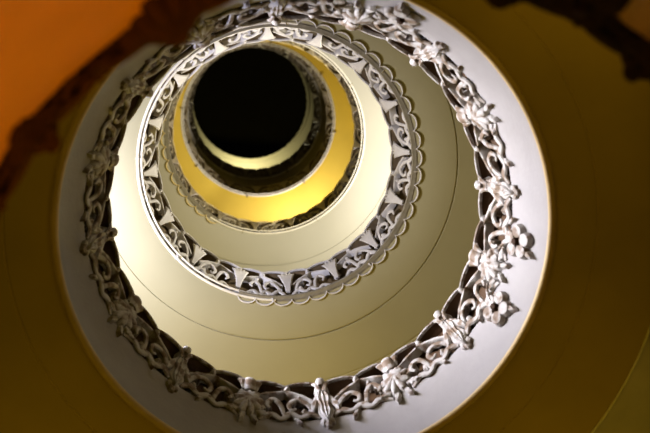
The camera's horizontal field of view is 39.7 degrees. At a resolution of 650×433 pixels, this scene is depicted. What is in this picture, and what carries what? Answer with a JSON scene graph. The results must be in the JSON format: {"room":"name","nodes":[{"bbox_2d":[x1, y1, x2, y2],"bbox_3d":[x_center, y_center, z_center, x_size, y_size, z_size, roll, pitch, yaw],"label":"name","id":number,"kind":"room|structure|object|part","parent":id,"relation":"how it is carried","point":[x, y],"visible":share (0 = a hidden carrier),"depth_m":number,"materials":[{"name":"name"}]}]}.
{"room":"spiral stairwell","nodes":[
{"label":"spiral stairwell","id":0,"kind":"room"},
{"bbox_2d":[193,47,306,157],"bbox_3d":[-2.156,-3.328,25.780,3.200,1.320,3.200,-1,-80,-6],"label":"staircase underside","id":1,"kind":"structure","parent":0,"point":[250,102],"depth_m":26.08,"materials":[{"name":"paint"}]},
{"bbox_2d":[193,63,313,168],"bbox_3d":[-2.084,-3.206,25.092,6.900,0.105,6.900,-1,-80,-6],"label":"staircase underside","id":2,"kind":"structure","parent":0,"point":[286,152],"depth_m":25.33,"materials":[{"name":"yellow paint"}]},
{"bbox_2d":[188,71,326,185],"bbox_3d":[-1.564,-2.334,20.158,5.260,0.020,5.260,-1,-80,-6],"label":"staircase underside","id":3,"kind":"structure","parent":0,"point":[292,172],"depth_m":20.41,"materials":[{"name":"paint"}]},
{"bbox_2d":[173,41,353,221],"bbox_3d":[-1.296,-1.885,17.611,5.260,0.020,5.260,-1,-80,-6],"label":"staircase underside","id":4,"kind":"structure","parent":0,"point":[298,200],"depth_m":17.85,"materials":[{"name":"yellow paint"}]},
{"bbox_2d":[158,51,391,271],"bbox_3d":[-0.923,-1.258,14.066,5.260,0.020,5.260,-1,-80,-6],"label":"staircase underside","id":5,"kind":"structure","parent":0,"point":[311,244],"depth_m":14.35,"materials":[{"name":"beige paint"}]},
{"bbox_2d":[109,18,479,385],"bbox_3d":[-0.523,-0.589,10.275,6.900,0.020,6.900,-1,-80,-6],"label":"staircase underside","id":6,"kind":"structure","parent":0,"point":[350,329],"depth_m":10.57,"materials":[{"name":"yellow paint"}]},
{"bbox_2d":[0,0,649,432],"bbox_3d":[-0.103,0.116,6.288,6.900,0.020,6.900,-1,-80,-6],"label":"staircase underside","id":7,"kind":"structure","parent":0,"point":[589,328],"depth_m":6.38,"materials":[{"name":"paint"}]},
{"bbox_2d":[590,325,649,432],"bbox_3d":[-0.102,0.118,6.273,5.292,0.022,5.292,-1,-80,-6],"label":"trim","id":8,"kind":"structure","parent":7,"relation":"attached to","point":[648,331],"depth_m":6.71,"materials":[{"name":"beige paint"}]},
{"label":"floor","id":9,"kind":"structure","parent":0,"visible":0},
{"bbox_2d":[0,0,649,214],"bbox_3d":[0.253,0.714,2.905,3.679,1.229,3.679,26,-84,-10],"label":"balustrade","id":10,"kind":"object","parent":9,"relation":"on","point":[53,53],"visible":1,"depth_m":2.92,"materials":[{"name":"paint"}]},
{"bbox_3d":[0.816,-0.734,3.083,0.122,0.069,0.039,15,-82,-8],"label":"flower stem","id":11,"kind":"part","parent":10,"relation":"part of","materials":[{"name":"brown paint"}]},
{"bbox_2d":[551,0,630,23],"bbox_3d":[0.880,-0.741,3.059,0.252,0.370,0.127,15,-82,-8],"label":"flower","id":12,"kind":"object","parent":10,"relation":"on","point":[575,11],"depth_m":3.06,"materials":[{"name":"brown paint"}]},
{"label":"floor","id":13,"kind":"structure","parent":0,"visible":0},
{"bbox_2d":[50,0,555,432],"bbox_3d":[-0.160,0.021,6.822,3.679,1.144,3.679,26,-84,-10],"label":"balustrade","id":14,"kind":"object","parent":13,"relation":"on","point":[430,381],"visible":0.98,"depth_m":6.87,"materials":[{"name":"white metal"}]},
{"bbox_3d":[-0.214,-0.070,7.337,3.091,0.062,3.091,-1,-80,-6],"label":"rail","id":15,"kind":"part","parent":14,"relation":"part of","materials":[{"name":"white metal"}]},
{"bbox_2d":[319,0,345,4],"bbox_3d":[0.032,-1.584,6.465,0.272,0.370,0.105,9,-81,-7],"label":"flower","id":16,"kind":"object","parent":14,"relation":"on","point":[321,2],"depth_m":6.54,"materials":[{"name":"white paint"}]},
{"bbox_3d":[0.071,-1.552,6.617,0.142,0.207,0.035,28,-84,-10],"label":"flower stem","id":17,"kind":"part","parent":14,"relation":"part of","materials":[{"name":"white paint"}]},
{"bbox_3d":[0.471,-1.446,6.678,0.142,0.207,0.035,2,-80,-6],"label":"flower stem","id":18,"kind":"part","parent":14,"relation":"part of","materials":[{"name":"white paint"}]},
{"bbox_2d":[397,2,405,10],"bbox_3d":[0.534,-1.485,6.374,0.080,0.201,0.069,37,-86,-11],"label":"flower","id":19,"kind":"object","parent":14,"relation":"on","point":[401,6],"depth_m":6.32,"materials":[{"name":"white paint"}]},
{"bbox_2d":[384,6,420,29],"bbox_3d":[0.551,-1.448,6.544,0.272,0.370,0.105,28,-84,-10],"label":"flower","id":20,"kind":"object","parent":14,"relation":"on","point":[408,18],"depth_m":6.48,"materials":[{"name":"white paint"}]},
{"bbox_3d":[1.298,0.616,7.130,0.035,0.207,0.142,2,-80,-6],"label":"flower stem","id":21,"kind":"part","parent":14,"relation":"part of","materials":[{"name":"white paint"}]},
{"bbox_2d":[483,291,511,326],"bbox_3d":[1.337,0.705,7.007,0.105,0.370,0.272,28,-84,-10],"label":"flower","id":22,"kind":"object","parent":14,"relation":"on","point":[497,312],"depth_m":6.96,"materials":[{"name":"white paint"}]},
{"bbox_3d":[1.412,0.218,7.071,0.035,0.207,0.142,28,-84,-10],"label":"flower stem","id":23,"kind":"part","parent":14,"relation":"part of","materials":[{"name":"white paint"}]},
{"bbox_2d":[508,306,518,312],"bbox_3d":[1.419,0.698,6.852,0.069,0.201,0.080,37,-86,-11],"label":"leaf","id":24,"kind":"object","parent":14,"relation":"on","point":[511,309],"depth_m":6.80,"materials":[{"name":"white paint"}]},
{"bbox_2d":[505,224,532,259],"bbox_3d":[1.484,0.188,6.931,0.105,0.370,0.272,9,-81,-7],"label":"flower","id":25,"kind":"object","parent":14,"relation":"on","point":[520,236],"depth_m":6.88,"materials":[{"name":"white paint"}]},
{"bbox_2d":[525,250,535,259],"bbox_3d":[1.537,0.289,6.793,0.069,0.201,0.080,-7,-79,-5],"label":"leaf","id":26,"kind":"object","parent":14,"relation":"on","point":[529,254],"depth_m":6.75,"materials":[{"name":"white paint"}]},
{"label":"floor","id":27,"kind":"structure","parent":0,"visible":0},
{"bbox_2d":[135,19,422,306],"bbox_3d":[-0.557,-0.645,10.593,3.479,0.709,3.479,23,-83,-9],"label":"balustrade","id":28,"kind":"object","parent":27,"relation":"on","point":[347,264],"visible":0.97,"depth_m":10.59,"materials":[{"name":"white metal"}]},
{"bbox_3d":[-0.591,-0.701,10.914,2.889,0.054,2.889,-1,-80,-6],"label":"rail","id":29,"kind":"part","parent":28,"relation":"part of","materials":[{"name":"white metal"}]},
{"label":"floor","id":30,"kind":"structure","parent":0,"visible":0},
{"bbox_2d":[160,40,364,234],"bbox_3d":[-0.952,-1.308,14.347,3.599,0.633,3.599,31,-85,-10],"label":"balustrade","id":31,"kind":"object","parent":30,"relation":"on","point":[333,198],"visible":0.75,"depth_m":14.40,"materials":[{"name":"white metal"}]},
{"label":"floor","id":32,"kind":"structure","parent":0,"visible":0},
{"bbox_2d":[180,41,335,196],"bbox_3d":[-1.341,-1.959,18.033,3.519,0.947,3.519,28,-84,-10],"label":"balustrade","id":33,"kind":"object","parent":32,"relation":"on","point":[315,163],"visible":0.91,"depth_m":18.05,"materials":[{"name":"grey metal"}]},
{"label":"floor","id":34,"kind":"structure","parent":0,"visible":0},
{"bbox_2d":[187,47,321,178],"bbox_3d":[-1.627,-2.440,20.754,3.539,1.393,3.539,14,-82,-8],"label":"balustrade","id":35,"kind":"object","parent":34,"relation":"on","point":[299,155],"visible":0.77,"depth_m":21.00,"materials":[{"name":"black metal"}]}
]}

